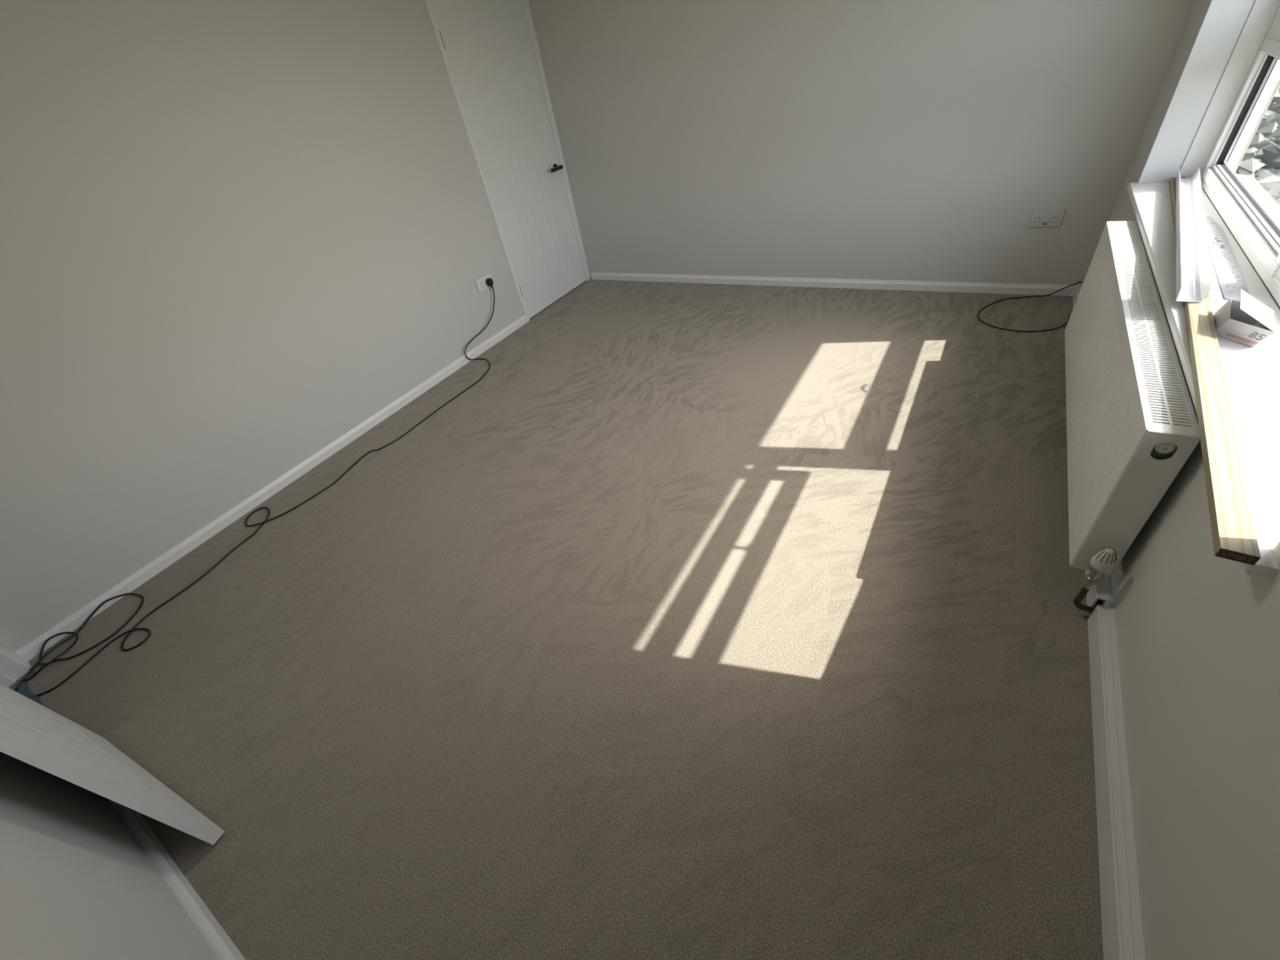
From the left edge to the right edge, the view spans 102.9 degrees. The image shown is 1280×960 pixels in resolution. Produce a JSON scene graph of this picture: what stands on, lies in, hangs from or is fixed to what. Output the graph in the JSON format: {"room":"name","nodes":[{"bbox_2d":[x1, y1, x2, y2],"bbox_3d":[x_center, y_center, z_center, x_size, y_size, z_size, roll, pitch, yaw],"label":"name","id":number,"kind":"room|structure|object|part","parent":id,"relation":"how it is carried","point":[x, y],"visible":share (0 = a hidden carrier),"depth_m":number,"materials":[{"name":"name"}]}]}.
{"room":"empty bedroom","nodes":[
{"label":"empty bedroom","id":0,"kind":"room"},
{"bbox_2d":[0,751,219,959],"bbox_3d":[-1.273,0.277,0.477,3.576,2.400,0.120,14,46,29],"label":"wall","id":1,"kind":"structure","parent":0,"point":[77,883],"depth_m":1.11,"materials":[{"name":"paint"}]},
{"bbox_2d":[0,644,32,687],"bbox_3d":[-2.396,0.104,1.226,0.868,2.080,0.140,14,46,29],"label":"trim","id":2,"kind":"structure","parent":1,"relation":"attached to","point":[12,666],"depth_m":2.04,"materials":[{"name":"white paint"}]},
{"bbox_2d":[0,683,225,844],"bbox_3d":[-1.697,0.209,0.977,0.757,1.985,0.111,10,44,24],"label":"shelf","id":3,"kind":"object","parent":1,"relation":"in","point":[31,733],"depth_m":1.29,"materials":[{"name":"white paint"}]},
{"bbox_3d":[-1.532,0.886,1.556,0.493,0.172,0.004,10,44,24],"label":"rail","id":4,"kind":"part","parent":3,"relation":"part of","materials":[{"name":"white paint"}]},
{"bbox_2d":[109,799,245,959],"bbox_3d":[-0.682,1.214,1.054,2.692,0.060,0.015,14,46,29],"label":"baseboard","id":5,"kind":"structure","parent":1,"relation":"attached to","point":[213,932],"depth_m":1.34,"materials":[{"name":"white paint"}]},
{"bbox_2d":[0,0,524,652],"bbox_3d":[-2.156,-1.092,2.341,0.300,2.400,5.763,14,46,29],"label":"wall","id":6,"kind":"structure","parent":0,"point":[234,234],"depth_m":2.34,"materials":[{"name":"paint"}]},
{"bbox_2d":[14,315,528,661],"bbox_3d":[-1.741,-0.285,3.117,0.015,0.060,3.325,14,46,29],"label":"baseboard","id":7,"kind":"structure","parent":6,"relation":"attached to","point":[31,650],"depth_m":2.67,"materials":[{"name":"white paint"}]},
{"bbox_2d":[474,273,490,293],"bbox_3d":[-1.129,-1.427,3.696,0.012,0.086,0.146,14,46,29],"label":"double socket","id":8,"kind":"object","parent":6,"relation":"attached to","point":[481,284],"visible":0.93,"depth_m":3.68,"materials":[{"name":"white plastic"}]},
{"bbox_2d":[423,0,590,320],"bbox_3d":[-0.904,-2.359,3.803,0.132,2.055,0.930,14,46,29],"label":"trim","id":9,"kind":"structure","parent":6,"relation":"attached to","point":[526,3],"depth_m":3.69,"materials":[{"name":"white paint"}]},
{"bbox_2d":[429,0,586,318],"bbox_3d":[-0.848,-2.315,3.775,0.105,1.985,0.839,14,46,29],"label":"door","id":10,"kind":"structure","parent":6,"relation":"in","point":[487,44],"depth_m":3.66,"materials":[{"name":"white paint"}]},
{"bbox_3d":[-1.013,-3.017,3.204,0.004,0.145,0.562,14,46,29],"label":"rail","id":11,"kind":"part","parent":10,"relation":"part of","materials":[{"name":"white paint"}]},
{"bbox_3d":[-0.714,-1.633,4.363,0.004,0.165,0.562,14,46,29],"label":"rail","id":12,"kind":"part","parent":10,"relation":"part of","materials":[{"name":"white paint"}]},
{"bbox_3d":[-0.649,-2.436,3.991,0.024,0.025,0.131,14,46,29],"label":"lever","id":13,"kind":"part","parent":10,"relation":"part of","materials":[{"name":"black metal"}]},
{"bbox_2d":[8,279,1103,959],"bbox_3d":[-0.028,-0.151,2.610,3.716,0.060,4.478,14,46,29],"label":"floor","id":14,"kind":"structure","parent":0,"point":[709,621],"depth_m":1.71,"materials":[{"name":"beige carpet"}]},
{"bbox_2d":[17,670,43,706],"bbox_3d":[-2.246,0.862,1.914,0.602,0.004,0.061,17,47,31],"label":"film","id":15,"kind":"object","parent":14,"relation":"on","point":[24,688],"visible":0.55,"depth_m":2.00,"materials":[{"name":"blue plastic"}]},
{"bbox_2d":[13,592,143,691],"bbox_3d":[-2.432,0.763,2.060,0.246,0.040,0.784,10,44,25],"label":"cable loop","id":16,"kind":"object","parent":14,"relation":"on","point":[40,658],"visible":0.96,"depth_m":2.15,"materials":[{"name":"black rubber"}]},
{"bbox_2d":[28,278,494,698],"bbox_3d":[-1.714,-0.256,2.770,0.353,0.446,3.292,12,45,26],"label":"power cord","id":17,"kind":"object","parent":14,"relation":"on","point":[489,282],"visible":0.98,"depth_m":2.57,"materials":[{"name":"black rubber"}]},
{"bbox_2d":[977,280,1083,332],"bbox_3d":[2.219,-1.042,2.886,0.483,0.202,0.510,14,46,29],"label":"cable","id":18,"kind":"object","parent":14,"relation":"on","point":[980,319],"visible":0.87,"depth_m":2.95,"materials":[{"name":"black rubber"}]},
{"bbox_2d":[1072,280,1145,959],"bbox_3d":[1.502,0.195,1.694,0.022,0.076,4.227,14,46,29],"label":"baseboard","id":19,"kind":"structure","parent":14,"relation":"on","point":[1116,916],"depth_m":1.16,"materials":[{"name":"white paint"}]},
{"bbox_2d":[528,0,1194,284],"bbox_3d":[0.980,-2.403,3.098,3.996,2.400,0.140,14,46,29],"label":"wall","id":20,"kind":"structure","parent":0,"point":[869,140],"depth_m":3.09,"materials":[{"name":"paint"}]},
{"bbox_2d":[573,115,586,130],"bbox_3d":[-0.453,-2.689,3.852,0.086,0.086,0.013,14,46,29],"label":"light switch","id":21,"kind":"object","parent":20,"relation":"attached to","point":[580,121],"visible":1,"depth_m":3.85,"materials":[{"name":"white plastic"}]},
{"bbox_2d":[591,272,1076,296],"bbox_3d":[1.064,-1.488,3.830,3.534,0.060,0.015,14,46,29],"label":"baseboard","id":22,"kind":"structure","parent":20,"relation":"attached to","point":[924,286],"depth_m":3.57,"materials":[{"name":"white paint"}]},
{"bbox_2d":[1028,209,1065,226],"bbox_3d":[2.279,-1.465,2.862,0.146,0.086,0.012,14,46,29],"label":"double socket","id":23,"kind":"object","parent":20,"relation":"attached to","point":[1050,218],"visible":1,"depth_m":2.86,"materials":[{"name":"white plastic"}]},
{"bbox_2d":[1108,0,1279,959],"bbox_3d":[1.434,-0.615,0.844,0.300,2.400,4.363,14,46,29],"label":"wall","id":24,"kind":"structure","parent":0,"point":[1198,633],"depth_m":0.96,"materials":[{"name":"paint"}]},
{"bbox_2d":[1064,221,1199,613],"bbox_3d":[1.668,-0.342,1.825,0.120,0.612,1.654,14,46,29],"label":"radiator","id":25,"kind":"object","parent":24,"relation":"attached to","point":[1132,424],"visible":0.99,"depth_m":1.48,"materials":[{"name":"metal"}]},
{"bbox_3d":[1.628,-0.419,1.833,0.012,0.489,1.580,14,46,29],"label":"panel","id":26,"kind":"part","parent":25,"relation":"part of","materials":[{"name":"metal"}]},
{"bbox_3d":[1.270,0.078,1.331,0.089,0.489,0.005,14,46,29],"label":"panel","id":27,"kind":"part","parent":25,"relation":"part of","materials":[{"name":"metal"}]},
{"bbox_2d":[1106,221,1199,436],"bbox_3d":[1.624,-0.595,1.658,0.094,0.002,1.580,14,46,29],"label":"grille","id":28,"kind":"object","parent":25,"relation":"attached to","point":[1134,280],"depth_m":1.46,"materials":[{"name":"metal"}]},
{"bbox_3d":[1.699,-0.402,1.793,0.012,0.489,1.580,14,46,29],"label":"panel","id":29,"kind":"part","parent":25,"relation":"part of","materials":[{"name":"metal"}]},
{"bbox_3d":[1.246,-0.076,1.218,0.071,0.094,0.002,14,46,29],"label":"recess plate","id":30,"kind":"part","parent":25,"relation":"part of","materials":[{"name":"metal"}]},
{"bbox_2d":[1126,182,1279,578],"bbox_3d":[1.758,-0.586,1.575,0.230,0.025,2.470,14,46,29],"label":"windowsill","id":31,"kind":"structure","parent":24,"relation":"attached to","point":[1252,375],"depth_m":1.26,"materials":[{"name":"white paint"}]},
{"bbox_2d":[1168,177,1260,565],"bbox_3d":[1.706,-0.603,1.572,0.049,0.020,2.450,18,48,31],"label":"batten","id":32,"kind":"object","parent":31,"relation":"on","point":[1234,538],"visible":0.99,"depth_m":1.05,"materials":[{"name":"brown wood"}]},
{"bbox_2d":[1175,167,1211,302],"bbox_3d":[1.986,-0.935,1.846,0.064,0.042,1.359,19,49,33],"label":"channel","id":33,"kind":"object","parent":32,"relation":"on","point":[1193,273],"visible":1,"depth_m":1.73,"materials":[{"name":"white plastic"}]},
{"bbox_2d":[1204,216,1249,300],"bbox_3d":[1.949,-0.764,1.714,0.062,0.003,0.818,16,47,30],"label":"strip","id":34,"kind":"object","parent":31,"relation":"on","point":[1229,275],"visible":0.8,"depth_m":1.66,"materials":[{"name":"white paper"}]},
{"bbox_2d":[1208,237,1224,247],"bbox_3d":[2.001,-0.825,1.771,0.024,0.001,0.098,12,45,26],"label":"print","id":35,"kind":"object","parent":34,"relation":"on","point":[1213,242],"depth_m":1.77},
{"bbox_2d":[1213,288,1275,347],"bbox_3d":[1.589,-0.428,1.340,0.092,0.087,0.217,22,50,35],"label":"carton","id":36,"kind":"object","parent":31,"relation":"on","point":[1248,322],"visible":0.99,"depth_m":1.32,"materials":[{"name":"white cardboard"}]},
{"bbox_2d":[1137,0,1279,550],"bbox_3d":[1.630,-1.141,1.141,0.124,1.447,2.414,14,46,29],"label":"trim","id":37,"kind":"structure","parent":24,"relation":"attached to","point":[1224,21],"depth_m":2.10,"materials":[{"name":"paint"}]},
{"bbox_2d":[1179,0,1279,177],"bbox_3d":[1.714,-1.127,1.086,0.072,1.427,2.414,14,46,29],"label":"window frame","id":38,"kind":"structure","parent":24,"relation":"attached to","point":[1261,15],"depth_m":2.05,"materials":[{"name":"white plastic"}]},
{"bbox_2d":[1200,6,1279,306],"bbox_3d":[1.809,-1.091,1.046,0.207,1.457,2.452,14,46,29],"label":"window","id":39,"kind":"structure","parent":24,"relation":"in","point":[1252,216],"depth_m":1.92,"materials":[{"name":"white plastic"}]},
{"bbox_3d":[1.889,-0.586,1.492,0.070,0.037,2.392,14,46,29],"label":"frame rail","id":40,"kind":"part","parent":39,"relation":"part of","materials":[{"name":"white plastic"}]},
{"bbox_3d":[2.012,-1.655,1.246,0.066,0.840,1.188,14,46,29],"label":"sash frame","id":41,"kind":"part","parent":39,"relation":"part of","materials":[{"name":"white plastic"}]},
{"bbox_2d":[1233,78,1279,172],"bbox_3d":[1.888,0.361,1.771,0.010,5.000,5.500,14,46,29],"label":"window frame","id":42,"kind":"structure","parent":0,"point":[1277,85],"depth_m":2.08,"materials":[{"name":"white plastic"}]},
{"label":"outside","id":43,"kind":"structure","parent":0,"visible":0},
{"bbox_2d":[1263,102,1275,120],"bbox_3d":[43.669,-10.877,8.367,60.000,0.235,92.000,14,46,29],"label":"ground","id":44,"kind":"structure","parent":43,"point":[1267,111],"depth_m":14.53,"materials":[{"name":"white"}]},
{"bbox_2d":[1235,85,1279,206],"bbox_3d":[9.563,-3.041,5.585,9.657,3.037,4.363,14,46,29],"label":"hedge","id":45,"kind":"object","parent":44,"relation":"on","point":[1260,161],"visible":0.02,"depth_m":5.83,"materials":[{"name":"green plant"}]}
]}

